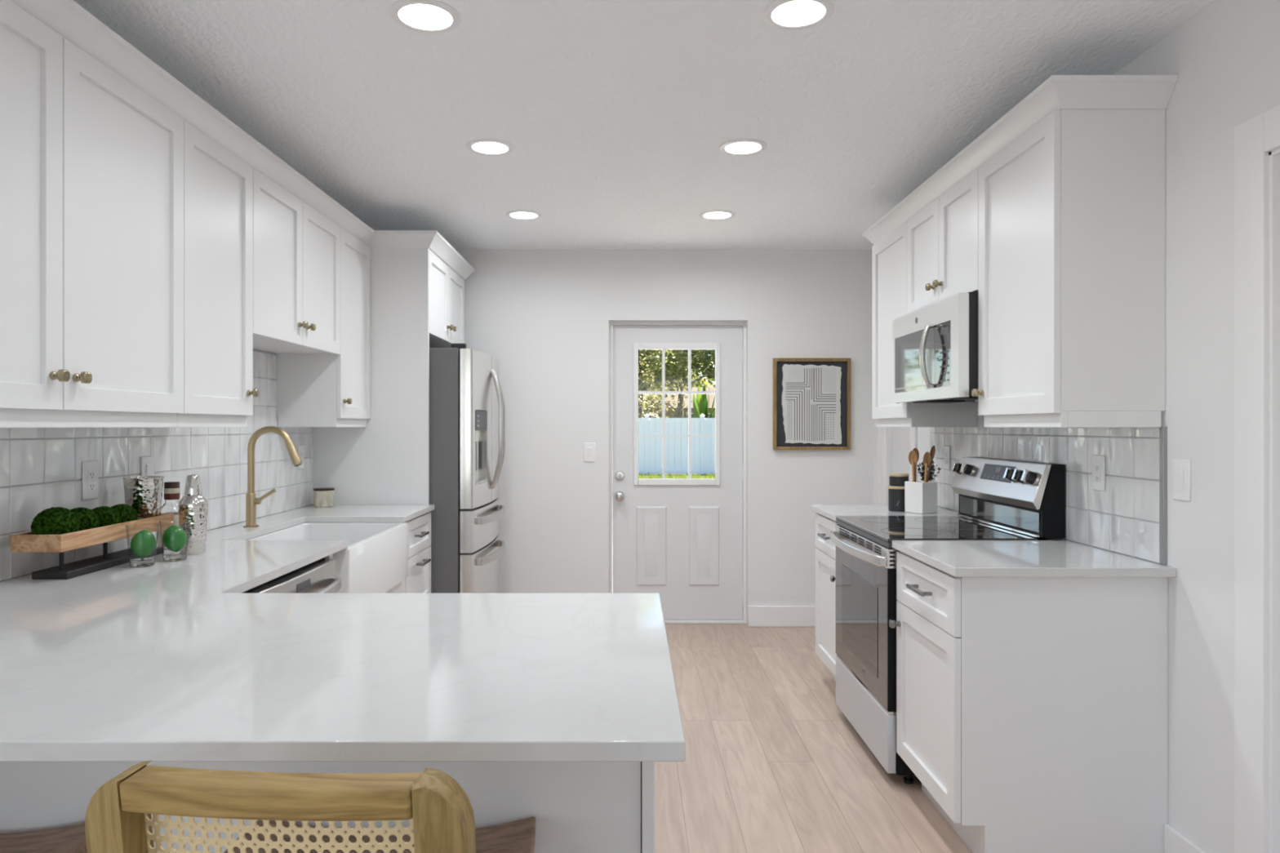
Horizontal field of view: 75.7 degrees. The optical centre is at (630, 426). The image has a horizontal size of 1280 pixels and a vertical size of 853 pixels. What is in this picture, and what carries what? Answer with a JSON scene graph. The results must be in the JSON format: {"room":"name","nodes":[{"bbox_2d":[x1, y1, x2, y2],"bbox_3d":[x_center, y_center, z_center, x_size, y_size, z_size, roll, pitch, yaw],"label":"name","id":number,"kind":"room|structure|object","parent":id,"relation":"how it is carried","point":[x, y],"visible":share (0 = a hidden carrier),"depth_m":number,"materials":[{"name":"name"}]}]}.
{"room":"kitchen","nodes":[
{"label":"kitchen","id":0,"kind":"room"},
{"bbox_2d":[253,348,277,417],"bbox_3d":[-1.752,0.075,0.910,0.155,2.460,9.420,0,0,0],"label":"wall","id":1,"kind":"structure","parent":0,"point":[257,350],"depth_m":3.76,"materials":[{"name":"white paint"}]},
{"bbox_2d":[0,0,183,427],"bbox_3d":[-1.502,-0.480,1.983,0.344,0.966,1.070,0,0,0],"label":"upper cabinet","id":2,"kind":"object","parent":1,"relation":"attached to","point":[91,165],"visible":1,"depth_m":2.07,"materials":[{"name":"white paint"}]},
{"bbox_2d":[0,351,313,581],"bbox_3d":[-1.669,0.037,2.889,0.011,0.744,2.879,0,0,0],"label":"tile backsplash","id":3,"kind":"structure","parent":1,"relation":"attached to","point":[41,468],"depth_m":2.80,"materials":[{"name":"grey tile"}]},
{"bbox_2d":[81,460,98,500],"bbox_3d":[-1.660,0.165,2.533,0.008,0.119,0.072,0,0,0],"label":"wall outlet","id":4,"kind":"object","parent":3,"relation":"attached to","point":[90,469],"visible":1,"depth_m":2.52,"materials":[{"name":"white plastic"}]},
{"bbox_2d":[88,468,95,491],"bbox_3d":[-1.657,0.165,2.533,0.002,0.068,0.034,0,0,0],"label":"receptacle","id":5,"kind":"object","parent":4,"relation":"attached to","point":[91,472],"depth_m":2.53,"materials":[{"name":"grey plastic"}]},
{"bbox_2d":[141,456,154,475],"bbox_3d":[-1.658,0.162,2.833,0.012,0.119,0.072,0,0,0],"label":"light switch","id":6,"kind":"object","parent":3,"relation":"attached to","point":[147,462],"visible":0.56,"depth_m":2.82,"materials":[{"name":"white plastic"}]},
{"bbox_2d":[297,445,304,469],"bbox_3d":[-1.660,0.155,4.150,0.008,0.119,0.072,0,0,0],"label":"wall outlet","id":7,"kind":"object","parent":3,"relation":"attached to","point":[300,448],"visible":0.88,"depth_m":4.15,"materials":[{"name":"white plastic"}]},
{"bbox_2d":[300,450,302,463],"bbox_3d":[-1.657,0.155,4.150,0.002,0.068,0.034,0,0,0],"label":"receptacle","id":8,"kind":"object","parent":7,"relation":"attached to","point":[301,451],"depth_m":4.15,"materials":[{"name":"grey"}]},
{"bbox_2d":[177,120,259,427],"bbox_3d":[-1.502,-0.480,2.748,0.344,0.966,0.457,0,0,0],"label":"upper cabinet","id":9,"kind":"object","parent":1,"relation":"attached to","point":[219,392],"visible":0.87,"depth_m":2.74,"materials":[{"name":"white paint"}]},
{"bbox_2d":[253,167,340,354],"bbox_3d":[-1.502,-0.650,3.428,0.344,0.625,0.898,0,0,0],"label":"upper cabinet","id":10,"kind":"object","parent":1,"relation":"attached to","point":[296,248],"visible":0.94,"depth_m":3.37,"materials":[{"name":"white paint"}]},
{"bbox_2d":[275,227,370,426],"bbox_3d":[-1.502,-0.480,4.103,0.344,0.966,0.448,0,0,0],"label":"upper cabinet","id":11,"kind":"object","parent":1,"relation":"attached to","point":[313,389],"visible":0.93,"depth_m":3.90,"materials":[{"name":"white paint"}]},
{"bbox_2d":[429,248,464,347],"bbox_3d":[-1.351,-0.729,4.812,0.646,0.468,0.918,0,0,0],"label":"upper cabinet","id":12,"kind":"object","parent":1,"relation":"attached to","point":[446,286],"visible":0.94,"depth_m":4.75,"materials":[{"name":"white paint"}]},
{"bbox_2d":[9,0,475,279],"bbox_3d":[-1.341,-0.978,3.387,0.666,0.078,3.880,0,0,0],"label":"crown molding","id":13,"kind":"structure","parent":12,"relation":"on","point":[66,18],"depth_m":2.62,"materials":[{"name":"white paint"}]},
{"bbox_2d":[73,0,1215,249],"bbox_3d":[0.035,-1.205,0.910,3.730,0.100,9.420,0,0,0],"label":"ceiling","id":14,"kind":"structure","parent":0,"point":[616,116],"depth_m":2.88,"materials":[{"name":"white paint"}]},
{"bbox_2d":[389,0,461,33],"bbox_3d":[-0.577,-1.151,2.318,0.196,0.006,0.196,0,0,0],"label":"recessed light","id":15,"kind":"object","parent":14,"relation":"in","point":[426,16],"visible":1,"depth_m":2.31,"materials":[{"name":"white paint"}]},
{"bbox_2d":[466,138,514,155],"bbox_3d":[-0.581,-1.151,3.405,0.196,0.006,0.196,0,0,0],"label":"recessed light","id":16,"kind":"object","parent":14,"relation":"in","point":[489,147],"visible":1,"depth_m":3.40,"materials":[{"name":"white"}]},
{"bbox_2d":[505,209,542,220],"bbox_3d":[-0.584,-1.151,4.495,0.196,0.006,0.196,0,0,0],"label":"recessed light","id":17,"kind":"object","parent":14,"relation":"in","point":[522,215],"visible":1,"depth_m":4.49,"materials":[{"name":"white"}]},
{"bbox_2d":[698,209,735,220],"bbox_3d":[0.471,-1.151,4.495,0.196,0.006,0.196,0,0,0],"label":"recessed light","id":18,"kind":"object","parent":14,"relation":"in","point":[718,215],"visible":1,"depth_m":4.49,"materials":[{"name":"white"}]},
{"bbox_2d":[719,138,767,155],"bbox_3d":[0.464,-1.151,3.405,0.196,0.006,0.196,0,0,0],"label":"recessed light","id":19,"kind":"object","parent":14,"relation":"in","point":[741,147],"visible":1,"depth_m":3.40,"materials":[{"name":"white plastic"}]},
{"bbox_2d":[762,0,834,30],"bbox_3d":[0.467,-1.151,2.297,0.196,0.006,0.196,0,0,0],"label":"recessed light","id":20,"kind":"object","parent":14,"relation":"in","point":[786,15],"visible":1,"depth_m":2.30,"materials":[{"name":"white"}]},
{"bbox_2d":[456,249,873,626],"bbox_3d":[0.055,0.075,5.500,3.460,2.460,0.240,0,0,0],"label":"wall","id":21,"kind":"structure","parent":0,"point":[545,316],"depth_m":5.38,"materials":[{"name":"white paint"}]},
{"bbox_2d":[583,442,595,462],"bbox_3d":[-0.269,0.168,5.374,0.074,0.124,0.012,0,0,0],"label":"light switch","id":22,"kind":"object","parent":21,"relation":"attached to","point":[588,447],"visible":1,"depth_m":5.37,"materials":[{"name":"white plastic"}]},
{"bbox_2d":[612,325,742,619],"bbox_3d":[0.311,0.305,5.456,0.865,1.948,0.112,0,0,0],"label":"door","id":23,"kind":"structure","parent":21,"relation":"in","point":[680,540],"depth_m":5.47,"materials":[{"name":"white paint"}]},
{"bbox_2d":[608,321,746,623],"bbox_3d":[0.311,0.305,5.527,0.908,2.000,0.145,0,0,0],"label":"trim","id":24,"kind":"structure","parent":21,"relation":"attached to","point":[611,323],"depth_m":5.46,"materials":[{"name":"white paint"}]},
{"bbox_2d":[664,619,743,623],"bbox_3d":[0.311,1.294,5.524,0.868,0.022,0.152,0,0,0],"label":"threshold","id":25,"kind":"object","parent":21,"relation":"attached to","point":[666,621],"depth_m":5.45,"materials":[{"name":"white paint"}]},
{"bbox_2d":[748,605,815,626],"bbox_3d":[1.175,1.238,5.372,0.819,0.135,0.015,0,0,0],"label":"baseboard","id":26,"kind":"structure","parent":21,"relation":"attached to","point":[758,615],"depth_m":5.37,"materials":[{"name":"white paint"}]},
{"bbox_2d":[773,358,850,449],"bbox_3d":[1.178,-0.146,5.364,0.502,0.596,0.031,0,0,0],"label":"framed art","id":27,"kind":"object","parent":21,"relation":"attached to","point":[811,397],"visible":1,"depth_m":5.36,"materials":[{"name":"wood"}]},
{"bbox_2d":[654,623,972,852],"bbox_3d":[0.035,1.355,0.960,3.730,0.100,9.520,0,0,0],"label":"floor","id":28,"kind":"structure","parent":0,"point":[772,763],"depth_m":3.12,"materials":[{"name":"wood"}]},
{"bbox_2d":[0,822,87,852],"bbox_3d":[-1.150,0.995,1.335,0.496,0.622,0.230,0,0,0],"label":"stool","id":29,"kind":"object","parent":28,"relation":"on","point":[69,838],"visible":0.67,"depth_m":1.39,"materials":[{"name":"brown wood"}]},
{"bbox_2d":[84,760,475,852],"bbox_3d":[-0.345,0.826,0.992,0.388,0.958,0.407,0,0,3],"label":"stool","id":30,"kind":"object","parent":28,"relation":"on","point":[118,819],"visible":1,"depth_m":0.81,"materials":[{"name":"brown wood"}]},
{"bbox_2d":[241,557,341,593],"bbox_3d":[-1.290,0.874,2.550,0.669,0.862,0.610,0,0,0],"label":"dishwasher","id":31,"kind":"object","parent":28,"relation":"on","point":[318,576],"visible":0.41,"depth_m":2.59,"materials":[{"name":"silver metal"}]},
{"bbox_2d":[0,761,654,852],"bbox_3d":[-0.806,0.871,1.718,1.697,0.868,0.535,0,0,0],"label":"base cabinet","id":32,"kind":"object","parent":28,"relation":"on","point":[576,806],"visible":0.12,"depth_m":1.46,"materials":[{"name":"white paint"}]},
{"bbox_2d":[0,504,684,761],"bbox_3d":[-0.801,0.423,2.701,1.745,0.027,3.256,0,0,0],"label":"countertop","id":33,"kind":"structure","parent":32,"relation":"on","point":[164,660],"depth_m":1.42,"materials":[{"name":"white stone"}]},
{"bbox_2d":[10,513,173,579],"bbox_3d":[-1.563,0.347,2.433,0.133,0.125,0.535,0,0,0],"label":"tray","id":34,"kind":"object","parent":33,"relation":"on","point":[26,542],"visible":0.78,"depth_m":2.29,"materials":[{"name":"brown wood"}]},
{"bbox_2d":[31,506,79,534],"bbox_3d":[-1.559,0.271,2.234,0.110,0.105,0.110,0,0,0],"label":"moss ball","id":35,"kind":"object","parent":34,"relation":"in","point":[58,520],"visible":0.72,"depth_m":2.20,"materials":[{"name":"green plant"}]},
{"bbox_2d":[70,506,100,530],"bbox_3d":[-1.566,0.276,2.341,0.099,0.094,0.098,0,0,0],"label":"moss ball","id":36,"kind":"object","parent":34,"relation":"in","point":[88,518],"visible":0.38,"depth_m":2.32,"materials":[{"name":"green plant"}]},
{"bbox_2d":[91,506,120,527],"bbox_3d":[-1.561,0.279,2.437,0.092,0.088,0.092,0,0,0],"label":"moss ball","id":37,"kind":"object","parent":34,"relation":"in","point":[108,516],"visible":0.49,"depth_m":2.42,"materials":[{"name":"green plant"}]},
{"bbox_2d":[110,503,137,523],"bbox_3d":[-1.565,0.280,2.530,0.090,0.085,0.090,0,0,0],"label":"moss ball","id":38,"kind":"object","parent":34,"relation":"in","point":[127,513],"visible":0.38,"depth_m":2.51,"materials":[{"name":"green plant"}]},
{"bbox_2d":[122,475,164,519],"bbox_3d":[-1.560,0.241,2.638,0.115,0.160,0.115,0,0,0],"label":"ice bucket","id":39,"kind":"object","parent":34,"relation":"in","point":[144,494],"visible":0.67,"depth_m":2.60,"materials":[{"name":"silver metal"}]},
{"bbox_2d":[125,523,159,567],"bbox_3d":[-1.437,0.349,2.425,0.086,0.122,0.086,0,0,0],"label":"drinking glass","id":40,"kind":"object","parent":33,"relation":"on","point":[146,562],"visible":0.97,"depth_m":2.40,"materials":[{"name":"clear glass"}]},
{"bbox_2d":[129,529,155,558],"bbox_3d":[-1.435,0.345,2.425,0.065,0.084,0.065,0,0,-16],"label":"lime","id":41,"kind":"object","parent":40,"relation":"in","point":[143,543],"visible":1,"depth_m":2.40,"materials":[{"name":"green food"}]},
{"bbox_2d":[155,481,180,551],"bbox_3d":[-1.538,0.298,2.762,0.095,0.224,0.095,0,0,0],"label":"bottle","id":42,"kind":"object","parent":33,"relation":"on","point":[171,489],"visible":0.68,"depth_m":2.74,"materials":[{"name":"clear glass"}]},
{"bbox_2d":[159,520,191,561],"bbox_3d":[-1.398,0.349,2.527,0.086,0.122,0.086,0,0,0],"label":"drinking glass","id":43,"kind":"object","parent":33,"relation":"on","point":[173,556],"visible":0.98,"depth_m":2.51,"materials":[{"name":"clear glass"}]},
{"bbox_2d":[162,524,186,551],"bbox_3d":[-1.399,0.344,2.527,0.065,0.084,0.066,0,0,-12],"label":"lime","id":44,"kind":"object","parent":43,"relation":"in","point":[174,537],"visible":1,"depth_m":2.51,"materials":[{"name":"green food"}]},
{"bbox_2d":[177,474,208,554],"bbox_3d":[-1.417,0.282,2.668,0.085,0.254,0.085,0,0,0],"label":"cocktail shaker","id":45,"kind":"object","parent":33,"relation":"on","point":[193,507],"visible":0.96,"depth_m":2.64,"materials":[{"name":"silver metal"}]},
{"bbox_2d":[243,426,302,527],"bbox_3d":[-1.464,0.204,3.370,0.236,0.412,0.058,0,0,0],"label":"faucet","id":46,"kind":"object","parent":33,"relation":"on","point":[251,500],"visible":1,"depth_m":3.36,"materials":[{"name":"gold metal"}]},
{"bbox_2d":[313,487,334,507],"bbox_3d":[-1.572,0.362,4.222,0.104,0.094,0.104,0,0,0],"label":"candle jar","id":47,"kind":"object","parent":33,"relation":"on","point":[322,496],"visible":1,"depth_m":4.18,"materials":[{"name":"beige ceramic"}]},
{"bbox_2d":[245,522,408,593],"bbox_3d":[-1.257,0.561,3.363,0.486,0.247,0.802,0,0,0],"label":"farmhouse sink","id":48,"kind":"object","parent":33,"relation":"in","point":[375,560],"visible":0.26,"depth_m":3.46,"materials":[{"name":"white ceramic"}]},
{"bbox_2d":[324,554,404,593],"bbox_3d":[-1.343,0.871,3.351,0.662,0.868,0.978,0,0,0],"label":"base cabinet","id":49,"kind":"object","parent":28,"relation":"on","point":[399,588],"visible":0.02,"depth_m":3.71,"materials":[{"name":"white paint"}]},
{"bbox_2d":[313,248,429,504],"bbox_3d":[-1.369,0.171,4.340,0.610,2.268,0.020,0,0,0],"label":"panel","id":50,"kind":"object","parent":28,"relation":"on","point":[385,461],"visible":0.36,"depth_m":4.33,"materials":[{"name":"white paint"}]},
{"bbox_2d":[223,816,535,852],"bbox_3d":[-0.408,0.995,1.335,0.496,0.622,0.230,0,0,0],"label":"stool","id":51,"kind":"object","parent":28,"relation":"on","point":[518,836],"visible":0.43,"depth_m":1.39,"materials":[{"name":"brown wood"}]},
{"bbox_2d":[404,511,431,593],"bbox_3d":[-1.341,0.871,4.085,0.665,0.868,0.485,0,0,0],"label":"base cabinet","id":52,"kind":"object","parent":28,"relation":"on","point":[418,580],"visible":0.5,"depth_m":4.10,"materials":[{"name":"white paint"}]},
{"bbox_2d":[429,343,505,593],"bbox_3d":[-1.198,0.431,4.815,0.914,1.747,0.898,0,0,0],"label":"refrigerator","id":53,"kind":"object","parent":28,"relation":"on","point":[467,406],"visible":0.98,"depth_m":4.37,"materials":[{"name":"grey metal"}]},
{"bbox_2d":[815,513,836,681],"bbox_3d":[1.252,0.871,4.010,0.664,0.868,0.520,0,0,0],"label":"base cabinet","id":54,"kind":"object","parent":28,"relation":"on","point":[825,549],"visible":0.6,"depth_m":4.07,"materials":[{"name":"white paint"}]},
{"bbox_2d":[810,504,967,521],"bbox_3d":[1.262,0.423,4.030,0.643,0.027,0.573,0,0,0],"label":"countertop","id":55,"kind":"structure","parent":54,"relation":"on","point":[829,511],"depth_m":3.98,"materials":[{"name":"white stone"}]},
{"bbox_2d":[888,485,904,511],"bbox_3d":[1.300,0.349,4.002,0.094,0.122,0.094,0,0,0],"label":"canister","id":56,"kind":"object","parent":55,"relation":"on","point":[895,494],"visible":0.77,"depth_m":3.96,"materials":[{"name":"grey ceramic"}]},
{"bbox_2d":[888,472,908,486],"bbox_3d":[1.303,0.258,4.004,0.090,0.060,0.090,0,0,0],"label":"canister","id":57,"kind":"object","parent":56,"relation":"on","point":[896,479],"visible":0.95,"depth_m":3.97,"materials":[{"name":"grey ceramic"}]},
{"bbox_2d":[904,480,937,514],"bbox_3d":[1.382,0.336,3.925,0.106,0.148,0.106,0,0,-31],"label":"utensil crock","id":58,"kind":"object","parent":55,"relation":"on","point":[920,496],"visible":0.99,"depth_m":3.89,"materials":[{"name":"white ceramic"}]},
{"bbox_2d":[908,450,917,481],"bbox_3d":[1.337,0.255,3.917,0.039,0.287,0.040,0,0,0],"label":"wooden spoon","id":59,"kind":"object","parent":58,"relation":"in","point":[913,457],"visible":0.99,"depth_m":3.91,"materials":[{"name":"brown wood"}]},
{"bbox_2d":[912,448,919,482],"bbox_3d":[1.365,0.250,3.953,0.032,0.296,0.021,0,0,0],"label":"wooden spoon","id":60,"kind":"object","parent":58,"relation":"in","point":[916,450],"visible":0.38,"depth_m":3.95,"materials":[{"name":"brown wood"}]},
{"bbox_2d":[923,451,930,482],"bbox_3d":[1.401,0.259,3.909,0.042,0.280,0.016,0,0,31],"label":"wooden spoon","id":61,"kind":"object","parent":58,"relation":"in","point":[926,457],"visible":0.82,"depth_m":3.91,"materials":[{"name":"brown wood"}]},
{"bbox_2d":[916,460,941,481],"bbox_3d":[1.473,0.288,4.068,0.115,0.243,0.116,0,0,28],"label":"sprig","id":62,"kind":"object","parent":58,"relation":"in","point":[931,473],"visible":0.38,"depth_m":4.06,"materials":[{"name":"black plant"}]},
{"bbox_2d":[926,445,935,482],"bbox_3d":[1.416,0.244,3.930,0.072,0.309,0.018,0,0,0],"label":"wooden spoon","id":63,"kind":"object","parent":58,"relation":"in","point":[932,451],"visible":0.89,"depth_m":3.93,"materials":[{"name":"brown wood"}]},
{"bbox_2d":[830,456,1065,784],"bbox_3d":[1.218,0.721,3.357,0.704,1.168,0.764,0,0,0],"label":"electric range","id":64,"kind":"object","parent":28,"relation":"on","point":[999,499],"visible":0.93,"depth_m":3.20,"materials":[{"name":"silver metal"}]},
{"bbox_2d":[835,515,1037,542],"bbox_3d":[1.200,0.412,3.357,0.540,0.016,0.764,0,0,0],"label":"cooktop","id":65,"kind":"object","parent":64,"relation":"in","point":[878,529],"depth_m":3.27,"materials":[{"name":"black glass"}]},
{"bbox_2d":[888,551,1168,852],"bbox_3d":[1.252,0.871,2.697,0.664,0.868,0.534,0,0,0],"label":"base cabinet","id":66,"kind":"object","parent":28,"relation":"on","point":[1032,713],"visible":0.9,"depth_m":2.43,"materials":[{"name":"white paint"}]},
{"bbox_2d":[892,540,1176,577],"bbox_3d":[1.262,0.423,2.680,0.643,0.027,0.580,0,0,0],"label":"countertop","id":67,"kind":"structure","parent":66,"relation":"on","point":[957,558],"depth_m":2.56,"materials":[{"name":"white stone"}]},
{"bbox_2d":[873,0,1279,852],"bbox_3d":[1.650,0.075,0.790,0.130,2.460,9.180,0,0,0],"label":"wall","id":68,"kind":"structure","parent":0,"point":[1225,59],"depth_m":2.28,"materials":[{"name":"white paint"}]},
{"bbox_2d":[874,418,917,504],"bbox_3d":[1.643,0.270,4.930,0.151,2.070,0.760,0,0,0],"label":"trim","id":69,"kind":"structure","parent":68,"relation":"attached to","point":[879,432],"depth_m":5.22,"materials":[{"name":"white paint"}]},
{"bbox_2d":[885,426,910,504],"bbox_3d":[1.601,0.310,4.930,0.099,1.966,0.578,0,0,0],"label":"door","id":70,"kind":"structure","parent":68,"relation":"in","point":[897,438],"depth_m":5.03,"materials":[{"name":"white paint"}]},
{"bbox_2d":[871,220,977,426],"bbox_3d":[1.401,-0.480,4.013,0.366,0.966,0.540,0,0,0],"label":"upper cabinet","id":71,"kind":"object","parent":68,"relation":"attached to","point":[889,255],"visible":0.42,"depth_m":4.00,"materials":[{"name":"white paint"}]},
{"bbox_2d":[906,167,977,314],"bbox_3d":[1.401,-0.729,3.359,0.366,0.468,0.764,0,0,0],"label":"upper cabinet","id":72,"kind":"object","parent":68,"relation":"attached to","point":[942,237],"visible":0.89,"depth_m":3.30,"materials":[{"name":"white paint"}]},
{"bbox_2d":[892,292,977,403],"bbox_3d":[1.353,-0.295,3.359,0.437,0.384,0.758,0,0,0],"label":"microwave","id":73,"kind":"object","parent":72,"relation":"attached to","point":[935,346],"visible":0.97,"depth_m":3.20,"materials":[{"name":"white metal"}]},
{"bbox_2d":[929,415,1167,564],"bbox_3d":[1.579,0.155,3.387,0.012,0.509,1.906,0,0,0],"label":"tile backsplash","id":74,"kind":"structure","parent":68,"relation":"attached to","point":[1129,517],"depth_m":2.79,"materials":[{"name":"grey tile"}]},
{"bbox_2d":[943,445,950,470],"bbox_3d":[1.570,0.155,4.094,0.008,0.119,0.072,0,0,0],"label":"wall outlet","id":75,"kind":"object","parent":74,"relation":"attached to","point":[946,448],"visible":1,"depth_m":4.08,"materials":[{"name":"white plastic"}]},
{"bbox_2d":[944,450,947,464],"bbox_3d":[1.567,0.155,4.094,0.002,0.068,0.034,0,0,0],"label":"receptacle","id":76,"kind":"object","parent":75,"relation":"attached to","point":[945,451],"depth_m":4.09,"materials":[{"name":"grey plastic"}]},
{"bbox_2d":[1092,454,1105,491],"bbox_3d":[1.570,0.155,2.768,0.008,0.119,0.072,0,0,0],"label":"wall outlet","id":77,"kind":"object","parent":74,"relation":"attached to","point":[1098,460],"visible":1,"depth_m":2.76,"materials":[{"name":"white plastic"}]},
{"bbox_2d":[1094,462,1100,483],"bbox_3d":[1.567,0.155,2.768,0.002,0.068,0.034,0,0,0],"label":"receptacle","id":78,"kind":"object","parent":77,"relation":"attached to","point":[1097,464],"depth_m":2.77,"materials":[{"name":"grey plastic"}]},
{"bbox_2d":[971,109,1165,427],"bbox_3d":[1.401,-0.480,2.708,0.366,0.966,0.534,0,0,0],"label":"upper cabinet","id":79,"kind":"object","parent":68,"relation":"attached to","point":[1072,211],"visible":0.98,"depth_m":2.44,"materials":[{"name":"white paint"}]},
{"bbox_2d":[862,75,1177,244],"bbox_3d":[1.402,-0.978,3.362,0.364,0.078,1.954,0,0,0],"label":"crown molding","id":80,"kind":"structure","parent":79,"relation":"attached to","point":[1058,92],"depth_m":2.52,"materials":[{"name":"white paint"}]},
{"bbox_2d":[1173,458,1191,501],"bbox_3d":[1.579,0.153,2.366,0.012,0.119,0.072,0,0,0],"label":"light switch","id":81,"kind":"object","parent":68,"relation":"attached to","point":[1181,467],"visible":1,"depth_m":2.36,"materials":[{"name":"white plastic"}]},
{"bbox_2d":[1164,823,1207,852],"bbox_3d":[1.577,1.238,2.286,0.015,0.135,0.286,0,0,0],"label":"baseboard","id":82,"kind":"structure","parent":68,"relation":"attached to","point":[1175,842],"depth_m":2.37,"materials":[{"name":"white paint"}]},
{"bbox_2d":[1234,104,1279,852],"bbox_3d":[1.643,0.263,1.615,0.151,2.084,1.054,0,0,0],"label":"trim","id":83,"kind":"structure","parent":68,"relation":"attached to","point":[1257,139],"depth_m":2.06,"materials":[{"name":"white paint"}]},
{"label":"outside","id":84,"kind":"structure","parent":0,"visible":0},
{"bbox_2d":[638,458,715,478],"bbox_3d":[2.000,1.455,37.810,64.000,0.100,64.380,0,0,0],"label":"lawn","id":85,"kind":"structure","parent":84,"point":[686,474],"depth_m":24.04,"materials":[{"name":"green plant"}]},
{"bbox_2d":[638,349,688,417],"bbox_3d":[0.060,-2.417,29.537,4.027,7.658,4.554,0,0,0],"label":"tree","id":86,"kind":"object","parent":85,"relation":"on","point":[644,356],"visible":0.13,"depth_m":28.57,"materials":[{"name":"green plant"}]},
{"bbox_2d":[638,360,693,462],"bbox_3d":[0.850,-0.382,26.774,2.273,3.574,2.009,0,0,0],"label":"shrub","id":87,"kind":"object","parent":85,"relation":"on","point":[652,399],"visible":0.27,"depth_m":26.65,"materials":[{"name":"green plant"}]},
{"bbox_2d":[639,369,693,417],"bbox_3d":[-0.073,-4.088,55.271,9.689,10.994,11.496,0,0,0],"label":"tree","id":88,"kind":"object","parent":85,"relation":"on","point":[652,389],"visible":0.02,"depth_m":53.19,"materials":[{"name":"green plant"}]},
{"bbox_2d":[638,413,715,475],"bbox_3d":[2.895,0.512,24.000,34.170,1.785,0.150,0,0,0],"label":"vinyl fence","id":89,"kind":"object","parent":85,"relation":"on","point":[703,449],"visible":0.06,"depth_m":23.99,"materials":[{"name":"white plastic"}]},
{"bbox_2d":[640,349,713,417],"bbox_3d":[1.246,-2.796,32.633,5.927,8.416,4.551,0,0,-18],"label":"tree","id":90,"kind":"object","parent":85,"relation":"on","point":[681,398],"visible":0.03,"depth_m":33.09,"materials":[{"name":"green plant"}]},
{"bbox_2d":[667,408,693,466],"bbox_3d":[1.774,0.650,28.898,1.318,2.575,1.154,0,0,20],"label":"shrub","id":91,"kind":"object","parent":85,"relation":"on","point":[685,415],"visible":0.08,"depth_m":28.72,"materials":[{"name":"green plant"}]},
{"bbox_2d":[652,386,715,458],"bbox_3d":[3.300,-0.195,37.750,4.600,3.200,4.500,0,0,0],"label":"house","id":92,"kind":"structure","parent":85,"relation":"on","point":[694,388],"depth_m":36.20,"materials":[{"name":"brown paint"}]},
{"bbox_2d":[653,350,715,400],"bbox_3d":[2.854,-3.163,43.651,3.899,9.137,4.643,0,0,-19],"label":"shrub","id":93,"kind":"object","parent":85,"relation":"on","point":[702,382],"visible":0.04,"depth_m":42.62,"materials":[{"name":"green plant"}]},
{"bbox_2d":[659,349,715,391],"bbox_3d":[3.423,-2.074,29.348,4.931,6.959,5.192,0,0,0],"label":"tree","id":94,"kind":"object","parent":85,"relation":"on","point":[708,369],"visible":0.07,"depth_m":29.46,"materials":[{"name":"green plant"}]},
{"bbox_2d":[691,383,715,417],"bbox_3d":[2.342,0.005,26.534,0.762,2.910,0.790,0,0,37],"label":"leaf plant","id":95,"kind":"object","parent":85,"relation":"on","point":[700,404],"visible":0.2,"depth_m":26.48,"materials":[{"name":"green plant"}]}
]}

